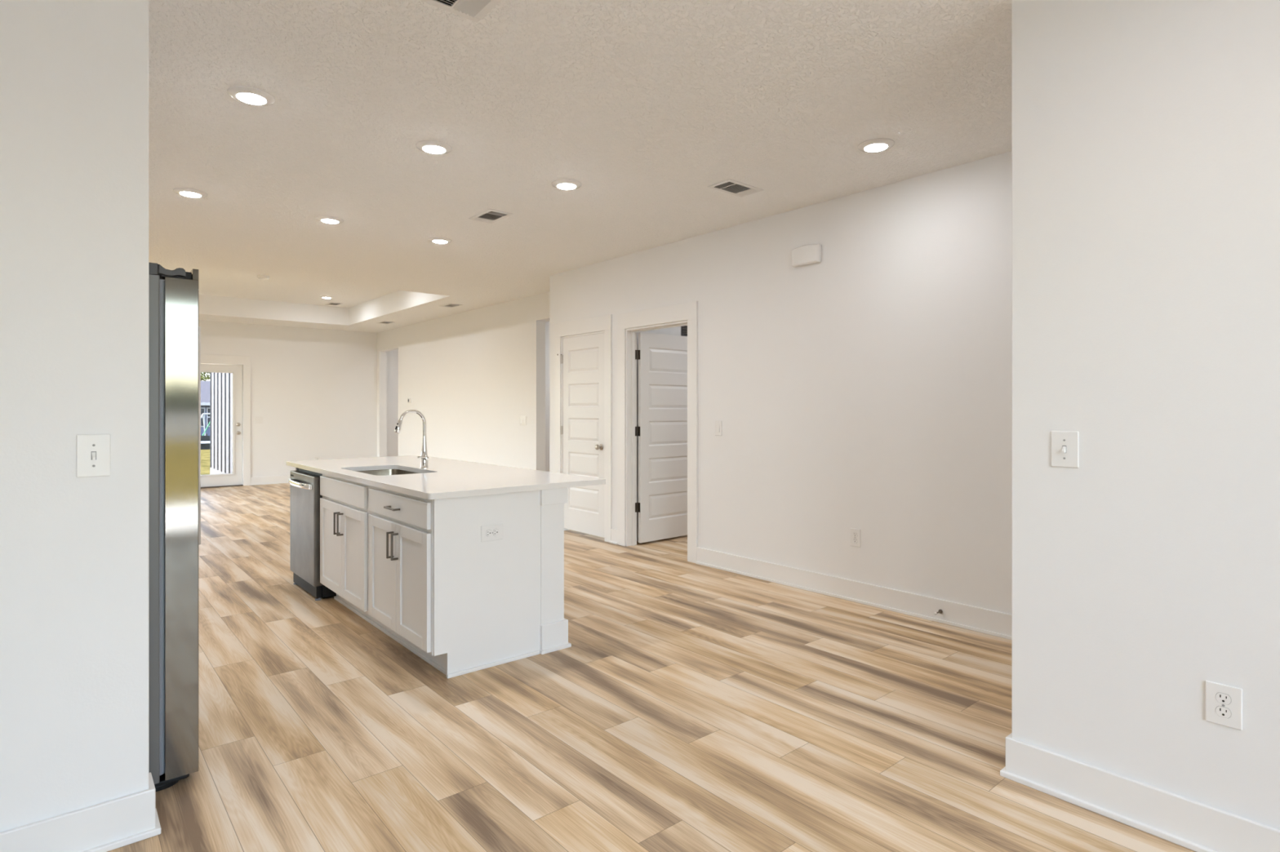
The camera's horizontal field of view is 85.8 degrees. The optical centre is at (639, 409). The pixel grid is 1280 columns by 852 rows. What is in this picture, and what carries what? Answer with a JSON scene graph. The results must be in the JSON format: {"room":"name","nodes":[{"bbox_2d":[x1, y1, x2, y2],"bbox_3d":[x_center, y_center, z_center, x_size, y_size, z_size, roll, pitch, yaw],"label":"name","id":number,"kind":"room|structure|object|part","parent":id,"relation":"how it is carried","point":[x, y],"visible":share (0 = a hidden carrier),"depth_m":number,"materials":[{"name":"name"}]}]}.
{"room":"open-plan kitchen","nodes":[
{"label":"open-plan kitchen","id":0,"kind":"room"},
{"bbox_2d":[0,0,148,832],"bbox_3d":[-2.603,-0.082,1.228,2.815,2.743,0.115,0,0,-40],"label":"wall","id":1,"kind":"structure","parent":0,"point":[74,73],"depth_m":1.97,"materials":[{"name":"paint"}]},
{"bbox_2d":[0,772,160,851],"bbox_3d":[-2.583,1.221,1.226,2.843,0.137,0.143,0,0,-40],"label":"baseboard","id":2,"kind":"structure","parent":1,"relation":"attached to","point":[114,824],"depth_m":2.00,"materials":[{"name":"paint"}]},
{"bbox_2d":[76,434,110,477],"bbox_3d":[-1.587,0.135,2.001,0.078,0.124,0.018,0,0,-40],"label":"light switch","id":3,"kind":"object","parent":1,"relation":"attached to","point":[93,451],"visible":1,"depth_m":2.00,"materials":[{"name":"white plastic"}]},
{"bbox_2d":[198,320,398,484],"bbox_3d":[-6.986,-0.082,11.474,8.575,2.743,0.140,0,0,-40],"label":"wall","id":4,"kind":"structure","parent":0,"point":[313,390],"depth_m":12.27,"materials":[{"name":"paint"}]},
{"bbox_2d":[200,364,243,488],"bbox_3d":[-7.081,0.272,11.368,0.914,2.035,0.179,0,0,-40],"label":"door","id":5,"kind":"structure","parent":4,"relation":"in","point":[235,478],"depth_m":11.57,"materials":[{"name":"paint"}]},
{"bbox_3d":[-7.064,0.234,11.348,0.674,1.741,0.010,0,0,-40],"label":"glazing frame","id":6,"kind":"part","parent":5,"relation":"part of","materials":[{"name":"paint"}]},
{"bbox_2d":[200,354,250,485],"bbox_3d":[-7.042,0.194,11.323,1.130,2.191,0.018,0,0,-40],"label":"door frame","id":7,"kind":"structure","parent":4,"relation":"attached to","point":[245,361],"depth_m":11.63,"materials":[{"name":"paint"}]},
{"bbox_2d":[250,475,289,485],"bbox_3d":[-7.594,1.221,10.849,6.840,0.137,0.028,0,0,-40],"label":"baseboard","id":8,"kind":"structure","parent":4,"relation":"attached to","point":[284,478],"depth_m":11.87,"materials":[{"name":"paint"}]},
{"bbox_2d":[286,455,605,499],"bbox_3d":[-1.443,0.409,4.571,1.047,0.030,2.645,0,0,-40],"label":"countertop","id":9,"kind":"structure","parent":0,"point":[444,478],"depth_m":4.01,"materials":[{"name":"stone"}]},
{"bbox_2d":[355,469,418,475],"bbox_3d":[-1.644,0.525,4.488,0.434,0.198,0.794,0,0,-40],"label":"sink","id":10,"kind":"object","parent":9,"relation":"in","point":[384,472],"visible":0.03,"depth_m":4.83,"materials":[{"name":"metal"}]},
{"bbox_2d":[394,409,429,468],"bbox_3d":[-1.502,0.198,4.543,0.230,0.393,0.080,0,0,-40],"label":"faucet","id":11,"kind":"object","parent":9,"relation":"on","point":[424,458],"visible":1,"depth_m":4.59,"materials":[{"name":"silver metal"}]},
{"bbox_3d":[-1.504,0.091,4.558,0.181,0.180,0.022,0,0,-40],"label":"spout","id":12,"kind":"part","parent":11,"relation":"part of","materials":[{"name":"silver metal"}]},
{"bbox_3d":[-1.438,0.324,4.568,0.073,0.028,0.035,0,0,-40],"label":"handle","id":13,"kind":"part","parent":11,"relation":"part of","materials":[{"name":"silver metal"}]},
{"bbox_3d":[-1.443,0.258,4.610,0.047,0.157,0.047,0,0,-40],"label":"stem","id":14,"kind":"part","parent":11,"relation":"part of","materials":[{"name":"silver metal"}]},
{"bbox_2d":[377,291,549,471],"bbox_3d":[-2.731,-0.082,10.505,0.135,2.743,6.840,0,0,-40],"label":"wall","id":15,"kind":"structure","parent":0,"point":[472,375],"depth_m":9.99,"materials":[{"name":"paint"}]},
{"bbox_2d":[407,398,411,403],"bbox_3d":[-3.965,-0.148,11.838,0.024,0.084,0.110,0,0,-40],"label":"thermostat","id":16,"kind":"object","parent":15,"relation":"attached to","point":[409,400],"visible":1,"depth_m":11.81,"materials":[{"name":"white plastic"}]},
{"bbox_2d":[519,416,526,425],"bbox_3d":[-1.527,0.148,8.972,0.010,0.120,0.165,0,0,-40],"label":"light switch","id":17,"kind":"object","parent":15,"relation":"attached to","point":[522,420],"visible":1,"depth_m":8.97,"materials":[{"name":"white plastic"}]},
{"bbox_2d":[545,321,549,471],"bbox_3d":[-1.546,-0.082,11.508,0.120,2.743,6.840,0,0,-40],"label":"wall","id":18,"kind":"structure","parent":0,"point":[547,323],"depth_m":11.40,"materials":[{"name":"paint"}]},
{"bbox_2d":[148,0,1011,333],"bbox_3d":[-1.633,-1.653,5.563,10.500,0.400,16.100,0,0,-40],"label":"ceiling","id":19,"kind":"structure","parent":0,"point":[648,105],"depth_m":3.52,"materials":[{"name":"white paint"}]},
{"bbox_2d":[173,187,207,197],"bbox_3d":[-3.013,-1.443,4.617,0.194,0.020,0.194,0,0,-40],"label":"recessed light","id":20,"kind":"object","parent":19,"relation":"in","point":[190,193],"visible":1,"depth_m":4.58,"materials":[{"name":"white plastic"}]},
{"bbox_2d":[226,85,275,106],"bbox_3d":[-1.801,-1.443,3.193,0.194,0.020,0.194,0,0,-40],"label":"recessed light","id":21,"kind":"object","parent":19,"relation":"in","point":[246,95],"visible":1,"depth_m":3.16,"materials":[{"name":"white plastic"}]},
{"bbox_2d":[257,275,269,279],"bbox_3d":[-4.953,-1.734,9.055,0.140,0.038,0.140,0,0,-40],"label":"smoke detector","id":22,"kind":"object","parent":19,"relation":"attached to","point":[260,277],"visible":1,"depth_m":9.00,"materials":[{"name":"white plastic"}]},
{"bbox_2d":[198,290,448,325],"bbox_3d":[-5.554,-1.603,8.844,4.760,0.300,4.039,0,0,-40],"label":"tray","id":23,"kind":"object","parent":19,"relation":"attached to","point":[398,300],"visible":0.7,"depth_m":10.98,"materials":[{"name":"paint"}]},
{"bbox_2d":[320,296,333,298],"bbox_3d":[-4.893,-1.743,10.755,0.194,0.020,0.194,0,0,-40],"label":"recessed light","id":24,"kind":"object","parent":19,"relation":"in","point":[323,297],"visible":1,"depth_m":10.71,"materials":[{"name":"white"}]},
{"bbox_2d":[315,216,343,223],"bbox_3d":[-2.373,-1.443,5.272,0.194,0.020,0.194,0,0,-40],"label":"recessed light","id":25,"kind":"object","parent":19,"relation":"in","point":[329,220],"visible":1,"depth_m":5.23,"materials":[{"name":"white plastic"}]},
{"bbox_2d":[324,302,342,306],"bbox_3d":[-5.087,-1.748,11.444,0.196,0.011,0.333,0,0,-40],"label":"ceiling vent","id":26,"kind":"object","parent":19,"relation":"in","point":[330,303],"visible":1,"depth_m":11.42,"materials":[{"name":"white metal"}]},
{"bbox_2d":[377,320,395,324],"bbox_3d":[-4.252,-1.448,11.523,0.196,0.011,0.333,0,0,-40],"label":"ceiling vent","id":27,"kind":"object","parent":19,"relation":"in","point":[383,322],"visible":1,"depth_m":11.50,"materials":[{"name":"white metal"}]},
{"bbox_2d":[415,140,452,154],"bbox_3d":[-1.141,-1.443,3.817,0.194,0.020,0.194,0,0,-40],"label":"recessed light","id":28,"kind":"object","parent":19,"relation":"in","point":[433,147],"visible":1,"depth_m":3.78,"materials":[{"name":"white plastic"}]},
{"bbox_2d":[428,237,451,243],"bbox_3d":[-1.716,-1.443,5.912,0.194,0.020,0.194,0,0,-40],"label":"recessed light","id":29,"kind":"object","parent":19,"relation":"in","point":[437,240],"visible":1,"depth_m":5.87,"materials":[{"name":"white plastic"}]},
{"bbox_2d":[439,303,462,307],"bbox_3d":[-2.645,-1.448,9.634,0.196,0.011,0.333,0,0,-40],"label":"ceiling vent","id":30,"kind":"object","parent":19,"relation":"in","point":[448,305],"visible":1,"depth_m":9.61,"materials":[{"name":"white metal"}]},
{"bbox_2d":[420,0,502,22],"bbox_3d":[-0.672,-1.448,2.301,0.458,0.011,0.348,0,0,-40],"label":"ceiling vent","id":31,"kind":"object","parent":19,"relation":"in","point":[474,11],"visible":1,"depth_m":2.48,"materials":[{"name":"white metal"}]},
{"bbox_2d":[468,208,513,223],"bbox_3d":[-1.124,-1.448,5.182,0.196,0.011,0.333,0,0,-40],"label":"ceiling vent","id":32,"kind":"object","parent":19,"relation":"in","point":[491,216],"visible":1,"depth_m":5.17,"materials":[{"name":"white metal"}]},
{"bbox_2d":[551,179,582,190],"bbox_3d":[-0.474,-1.443,4.448,0.194,0.020,0.194,0,0,-40],"label":"recessed light","id":33,"kind":"object","parent":19,"relation":"in","point":[566,184],"visible":1,"depth_m":4.41,"materials":[{"name":"white plastic"}]},
{"bbox_2d":[707,178,763,197],"bbox_3d":[0.628,-1.448,4.524,0.333,0.011,0.196,0,0,-40],"label":"ceiling vent","id":34,"kind":"object","parent":19,"relation":"in","point":[729,186],"visible":1,"depth_m":4.51,"materials":[{"name":"white metal"}]},
{"bbox_2d":[857,137,894,152],"bbox_3d":[1.298,-1.443,3.789,0.194,0.020,0.194,0,0,-40],"label":"recessed light","id":35,"kind":"object","parent":19,"relation":"in","point":[874,145],"visible":1,"depth_m":3.76,"materials":[{"name":"white plastic"}]},
{"bbox_2d":[106,483,1195,851],"bbox_3d":[-1.633,1.319,5.563,10.500,0.060,16.100,0,0,-40],"label":"floor","id":36,"kind":"structure","parent":0,"point":[690,707],"depth_m":2.78,"materials":[{"name":"brown wood"}]},
{"bbox_2d":[148,262,200,791],"bbox_3d":[-2.125,0.399,2.492,0.900,1.782,0.910,0,0,-40],"label":"refrigerator","id":37,"kind":"object","parent":36,"relation":"on","point":[174,330],"visible":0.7,"depth_m":2.35,"materials":[{"name":"silver metal"}]},
{"bbox_3d":[-1.718,0.386,2.537,0.097,1.745,0.452,0,0,-40],"label":"door","id":38,"kind":"part","parent":37,"relation":"part of","materials":[{"name":"silver metal"}]},
{"bbox_3d":[-1.782,0.104,2.733,0.064,0.870,0.020,0,0,-40],"label":"handle","id":39,"kind":"part","parent":37,"relation":"part of","materials":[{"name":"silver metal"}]},
{"bbox_2d":[288,467,336,600],"bbox_3d":[-2.180,0.857,5.045,0.653,0.866,0.663,0,0,-40],"label":"dishwasher","id":40,"kind":"object","parent":36,"relation":"on","point":[304,485],"visible":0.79,"depth_m":4.76,"materials":[{"name":"silver metal"}]},
{"bbox_3d":[-2.404,0.524,4.841,0.047,0.034,0.565,0,0,-40],"label":"handle","id":41,"kind":"part","parent":40,"relation":"part of","materials":[{"name":"silver metal"}]},
{"bbox_3d":[-2.366,0.823,4.873,0.054,0.738,0.625,0,0,-40],"label":"door","id":42,"kind":"part","parent":40,"relation":"part of","materials":[{"name":"metal"}]},
{"bbox_2d":[297,468,322,475],"bbox_3d":[-2.137,0.810,5.068,0.548,0.748,0.641,0,0,-40],"label":"tub","id":43,"kind":"object","parent":40,"relation":"in","point":[300,470],"depth_m":4.87,"materials":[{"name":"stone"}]},
{"bbox_3d":[-2.147,1.230,5.052,0.584,0.090,0.615,0,0,-40],"label":"kick panel","id":44,"kind":"part","parent":40,"relation":"part of","materials":[{"name":"black plastic"}]},
{"bbox_2d":[320,474,386,632],"bbox_3d":[-1.647,0.857,4.443,0.618,0.866,0.921,0,0,-40],"label":"base cabinet","id":45,"kind":"object","parent":36,"relation":"on","point":[344,512],"visible":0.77,"depth_m":4.21,"materials":[{"name":"paint"}]},
{"bbox_3d":[-1.986,0.876,4.438,0.020,0.567,0.456,0,0,-40],"label":"door","id":46,"kind":"part","parent":45,"relation":"part of","materials":[{"name":"paint"}]},
{"bbox_3d":[-1.879,0.706,4.268,0.037,0.137,0.010,0,0,-40],"label":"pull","id":47,"kind":"part","parent":45,"relation":"part of","materials":[{"name":"silver metal"}]},
{"bbox_3d":[-1.839,0.706,4.221,0.037,0.137,0.010,0,0,-40],"label":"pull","id":48,"kind":"part","parent":45,"relation":"part of","materials":[{"name":"silver metal"}]},
{"bbox_3d":[-1.852,0.509,4.280,0.020,0.129,0.869,0,0,-40],"label":"drawer","id":49,"kind":"part","parent":45,"relation":"part of","materials":[{"name":"paint"}]},
{"bbox_3d":[-1.704,0.876,4.105,0.020,0.567,0.410,0,0,-40],"label":"door","id":50,"kind":"part","parent":45,"relation":"part of","materials":[{"name":"paint"}]},
{"bbox_2d":[368,485,445,675],"bbox_3d":[-1.071,0.857,3.764,0.618,0.866,0.855,0,0,-40],"label":"base cabinet","id":51,"kind":"object","parent":36,"relation":"on","point":[401,525],"visible":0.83,"depth_m":3.53,"materials":[{"name":"paint"}]},
{"bbox_3d":[-1.392,0.876,3.737,0.020,0.567,0.403,0,0,-40],"label":"door","id":52,"kind":"part","parent":51,"relation":"part of","materials":[{"name":"paint"}]},
{"bbox_3d":[-1.302,0.706,3.587,0.037,0.137,0.010,0,0,-40],"label":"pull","id":53,"kind":"part","parent":51,"relation":"part of","materials":[{"name":"silver metal"}]},
{"bbox_3d":[-1.285,0.512,3.567,0.037,0.010,0.136,0,0,-40],"label":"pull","id":54,"kind":"part","parent":51,"relation":"part of","materials":[{"name":"silver metal"}]},
{"bbox_3d":[-1.262,0.706,3.540,0.037,0.137,0.010,0,0,-40],"label":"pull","id":55,"kind":"part","parent":51,"relation":"part of","materials":[{"name":"silver metal"}]},
{"bbox_3d":[-1.264,0.509,3.586,0.020,0.129,0.799,0,0,-40],"label":"drawer","id":56,"kind":"part","parent":51,"relation":"part of","materials":[{"name":"paint"}]},
{"bbox_3d":[-1.132,0.876,3.431,0.020,0.567,0.393,0,0,-40],"label":"door","id":57,"kind":"part","parent":51,"relation":"part of","materials":[{"name":"paint"}]},
{"bbox_2d":[432,487,571,678],"bbox_3d":[-1.475,0.857,4.447,0.767,0.866,2.508,0,0,-40],"label":"island end panel","id":58,"kind":"object","parent":36,"relation":"on","point":[500,602],"visible":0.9,"depth_m":3.48,"materials":[{"name":"paint"}]},
{"bbox_2d":[480,523,502,542],"bbox_3d":[-0.742,0.619,3.456,0.120,0.080,0.008,0,0,-40],"label":"wall outlet","id":59,"kind":"object","parent":58,"relation":"attached to","point":[490,532],"visible":1,"depth_m":3.45,"materials":[{"name":"white plastic"}]},
{"bbox_2d":[486,529,491,537],"bbox_3d":[-0.755,0.619,3.441,0.030,0.035,0.002,0,0,-40],"label":"receptacle","id":60,"kind":"object","parent":59,"relation":"attached to","point":[488,531],"depth_m":3.44,"materials":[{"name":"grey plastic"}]},
{"bbox_2d":[493,528,498,536],"bbox_3d":[-0.725,0.619,3.466,0.030,0.035,0.002,0,0,-40],"label":"receptacle","id":61,"kind":"object","parent":59,"relation":"attached to","point":[495,531],"depth_m":3.47,"materials":[{"name":"white plastic"}]},
{"bbox_3d":[-0.727,1.280,3.466,0.516,0.019,0.012,0,0,-40],"label":"shoe moulding","id":62,"kind":"part","parent":58,"relation":"part of","materials":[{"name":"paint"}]},
{"bbox_2d":[636,326,687,541],"bbox_3d":[0.745,-0.082,8.181,3.285,2.743,1.200,0,0,-40],"label":"wall","id":63,"kind":"structure","parent":0,"point":[673,331],"depth_m":6.75,"materials":[{"name":"paint"}]},
{"bbox_2d":[680,325,687,336],"bbox_3d":[0.551,-0.834,7.223,0.320,0.144,0.010,0,0,-40],"label":"air vent","id":64,"kind":"object","parent":63,"relation":"in","point":[685,327],"visible":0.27,"depth_m":7.15,"materials":[{"name":"grey plastic"}]},
{"bbox_2d":[682,325,687,334],"bbox_3d":[0.550,-0.838,7.224,0.296,0.124,0.006,0,0,-40],"label":"grille","id":65,"kind":"object","parent":64,"relation":"attached to","point":[685,327],"depth_m":7.15,"materials":[{"name":"metal"}]},
{"bbox_2d":[549,151,1011,614],"bbox_3d":[1.956,-0.082,4.122,0.115,2.743,8.960,0,0,-40],"label":"wall","id":66,"kind":"structure","parent":0,"point":[866,387],"depth_m":4.62,"materials":[{"name":"paint"}]},
{"bbox_2d":[557,333,604,537],"bbox_3d":[-0.614,0.252,7.048,0.104,2.015,0.813,0,0,-40],"label":"door","id":67,"kind":"structure","parent":66,"relation":"in","point":[583,357],"depth_m":7.02,"materials":[{"name":"paint"}]},
{"bbox_3d":[-0.407,0.371,6.777,0.069,0.061,0.061,0,0,-40],"label":"knob","id":68,"kind":"part","parent":67,"relation":"part of","materials":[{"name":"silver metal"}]},
{"bbox_2d":[555,314,612,542],"bbox_3d":[-0.547,0.186,7.064,0.135,2.207,0.975,0,0,-40],"label":"door frame","id":69,"kind":"structure","parent":66,"relation":"attached to","point":[602,324],"depth_m":6.76,"materials":[{"name":"paint"}]},
{"bbox_2d":[617,301,697,563],"bbox_3d":[0.181,0.192,6.205,0.135,2.195,1.062,0,0,-40],"label":"door frame","id":70,"kind":"structure","parent":66,"relation":"attached to","point":[686,313],"depth_m":6.43,"materials":[{"name":"paint"}]},
{"bbox_2d":[635,332,687,542],"bbox_3d":[0.289,0.269,6.774,0.842,2.002,0.120,0,0,-40],"label":"door","id":71,"kind":"structure","parent":66,"relation":"in","point":[661,508],"depth_m":6.73,"materials":[{"name":"paint"}]},
{"bbox_2d":[715,421,721,435],"bbox_3d":[0.635,0.153,5.585,0.010,0.120,0.072,0,0,-40],"label":"light switch","id":72,"kind":"object","parent":66,"relation":"attached to","point":[717,424],"visible":1,"depth_m":5.58,"materials":[{"name":"white plastic"}]},
{"bbox_2d":[791,244,821,267],"bbox_3d":[1.182,-1.101,4.914,0.042,0.138,0.240,0,0,-40],"label":"door chime","id":73,"kind":"object","parent":66,"relation":"attached to","point":[811,254],"visible":1,"depth_m":4.89,"materials":[{"name":"white plastic"}]},
{"bbox_2d":[609,528,1011,639],"bbox_3d":[1.902,1.221,4.076,0.028,0.137,8.960,0,0,-40],"label":"baseboard","id":74,"kind":"structure","parent":66,"relation":"attached to","point":[990,622],"depth_m":4.55,"materials":[{"name":"paint"}]},
{"bbox_2d":[850,528,860,547],"bbox_3d":[1.447,0.863,4.628,0.008,0.120,0.076,0,0,-40],"label":"wall outlet","id":75,"kind":"object","parent":66,"relation":"attached to","point":[855,533],"visible":1,"depth_m":4.62,"materials":[{"name":"white plastic"}]},
{"bbox_2d":[933,609,942,615],"bbox_3d":[1.792,1.224,4.146,0.075,0.025,0.025,0,0,-40],"label":"door stop","id":76,"kind":"object","parent":66,"relation":"attached to","point":[940,611],"visible":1,"depth_m":4.16,"materials":[{"name":"silver metal"}]},
{"bbox_2d":[1011,0,1279,830],"bbox_3d":[2.513,-0.082,1.083,0.115,2.743,3.603,0,0,-40],"label":"wall","id":77,"kind":"structure","parent":0,"point":[1145,134],"depth_m":2.11,"materials":[{"name":"paint"}]},
{"bbox_2d":[1051,431,1078,467],"bbox_3d":[1.407,0.133,2.285,0.018,0.120,0.082,0,0,-40],"label":"light switch","id":78,"kind":"object","parent":77,"relation":"attached to","point":[1064,444],"visible":1,"depth_m":2.28,"materials":[{"name":"white plastic"}]},
{"bbox_2d":[1000,733,1279,851],"bbox_3d":[2.494,1.221,1.085,0.143,0.137,3.631,0,0,-40],"label":"baseboard","id":79,"kind":"structure","parent":77,"relation":"attached to","point":[1193,825],"depth_m":2.12,"materials":[{"name":"paint"}]},
{"bbox_2d":[1205,680,1242,730],"bbox_3d":[1.675,0.849,1.977,0.008,0.118,0.082,0,0,-40],"label":"wall outlet","id":80,"kind":"object","parent":77,"relation":"attached to","point":[1224,703],"visible":1,"depth_m":1.97,"materials":[{"name":"white plastic"}]},
{"bbox_2d":[1215,706,1231,718],"bbox_3d":[1.673,0.869,1.976,0.002,0.030,0.035,0,0,-40],"label":"receptacle","id":81,"kind":"object","parent":80,"relation":"attached to","point":[1221,712],"depth_m":1.98,"materials":[{"name":"white plastic"}]},
{"bbox_2d":[1215,692,1231,704],"bbox_3d":[1.673,0.830,1.976,0.002,0.030,0.035,0,0,-40],"label":"receptacle","id":82,"kind":"object","parent":80,"relation":"attached to","point":[1221,698],"depth_m":1.98,"materials":[{"name":"white plastic"}]},
{"label":"outside","id":83,"kind":"structure","parent":0,"visible":0},
{"bbox_2d":[200,449,209,475],"bbox_3d":[-12.347,1.749,22.306,170.000,0.680,230.000,0,0,-40],"label":"ground","id":84,"kind":"structure","parent":83,"point":[205,454],"depth_m":27.15,"materials":[{"name":"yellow plant"}]},
{"bbox_2d":[200,381,209,435],"bbox_3d":[-35.255,-0.086,53.981,12.900,4.350,8.950,0,0,-40],"label":"house","id":85,"kind":"structure","parent":84,"relation":"on","point":[205,385],"depth_m":51.31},
{"bbox_3d":[-32.434,0.585,51.069,0.200,1.270,0.020,0,0,-40],"label":"pane","id":86,"kind":"part","parent":85,"relation":"part of","materials":[{"name":"glass"}]},
{"bbox_3d":[-32.106,0.585,51.347,0.200,1.270,0.020,0,0,-40],"label":"pane","id":87,"kind":"part","parent":85,"relation":"part of","materials":[{"name":"glass"}]},
{"bbox_2d":[200,433,209,449],"bbox_3d":[-22.584,1.679,35.934,20.060,0.820,0.330,0,0,-40],"label":"fence","id":88,"kind":"object","parent":84,"relation":"on","point":[205,440],"visible":0.02,"depth_m":35.85,"materials":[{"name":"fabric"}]},
{"bbox_2d":[200,372,209,381],"bbox_3d":[-44.447,-3.057,67.222,13.771,10.329,9.386,0,0,-40],"label":"tree","id":89,"kind":"object","parent":84,"relation":"on","point":[207,377],"visible":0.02,"depth_m":66.60,"materials":[{"name":"green plant"}]},
{"bbox_2d":[200,413,209,435],"bbox_3d":[-27.707,1.178,44.780,0.611,1.856,3.149,0,0,43],"label":"swing set","id":90,"kind":"object","parent":84,"relation":"on","point":[203,414],"visible":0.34,"depth_m":44.38,"materials":[{"name":"white metal"}]},
{"bbox_3d":[-28.144,1.190,44.506,0.069,1.813,0.428,0,0,-7],"label":"leg","id":91,"kind":"part","parent":90,"relation":"part of","materials":[{"name":"white metal"}]},
{"bbox_2d":[209,372,231,474],"bbox_3d":[-7.614,0.289,12.626,0.132,3.500,2.390,0,0,-40],"label":"wall","id":92,"kind":"structure","parent":84,"relation":"on","point":[220,384],"depth_m":12.56,"materials":[{"name":"white"}]}
]}

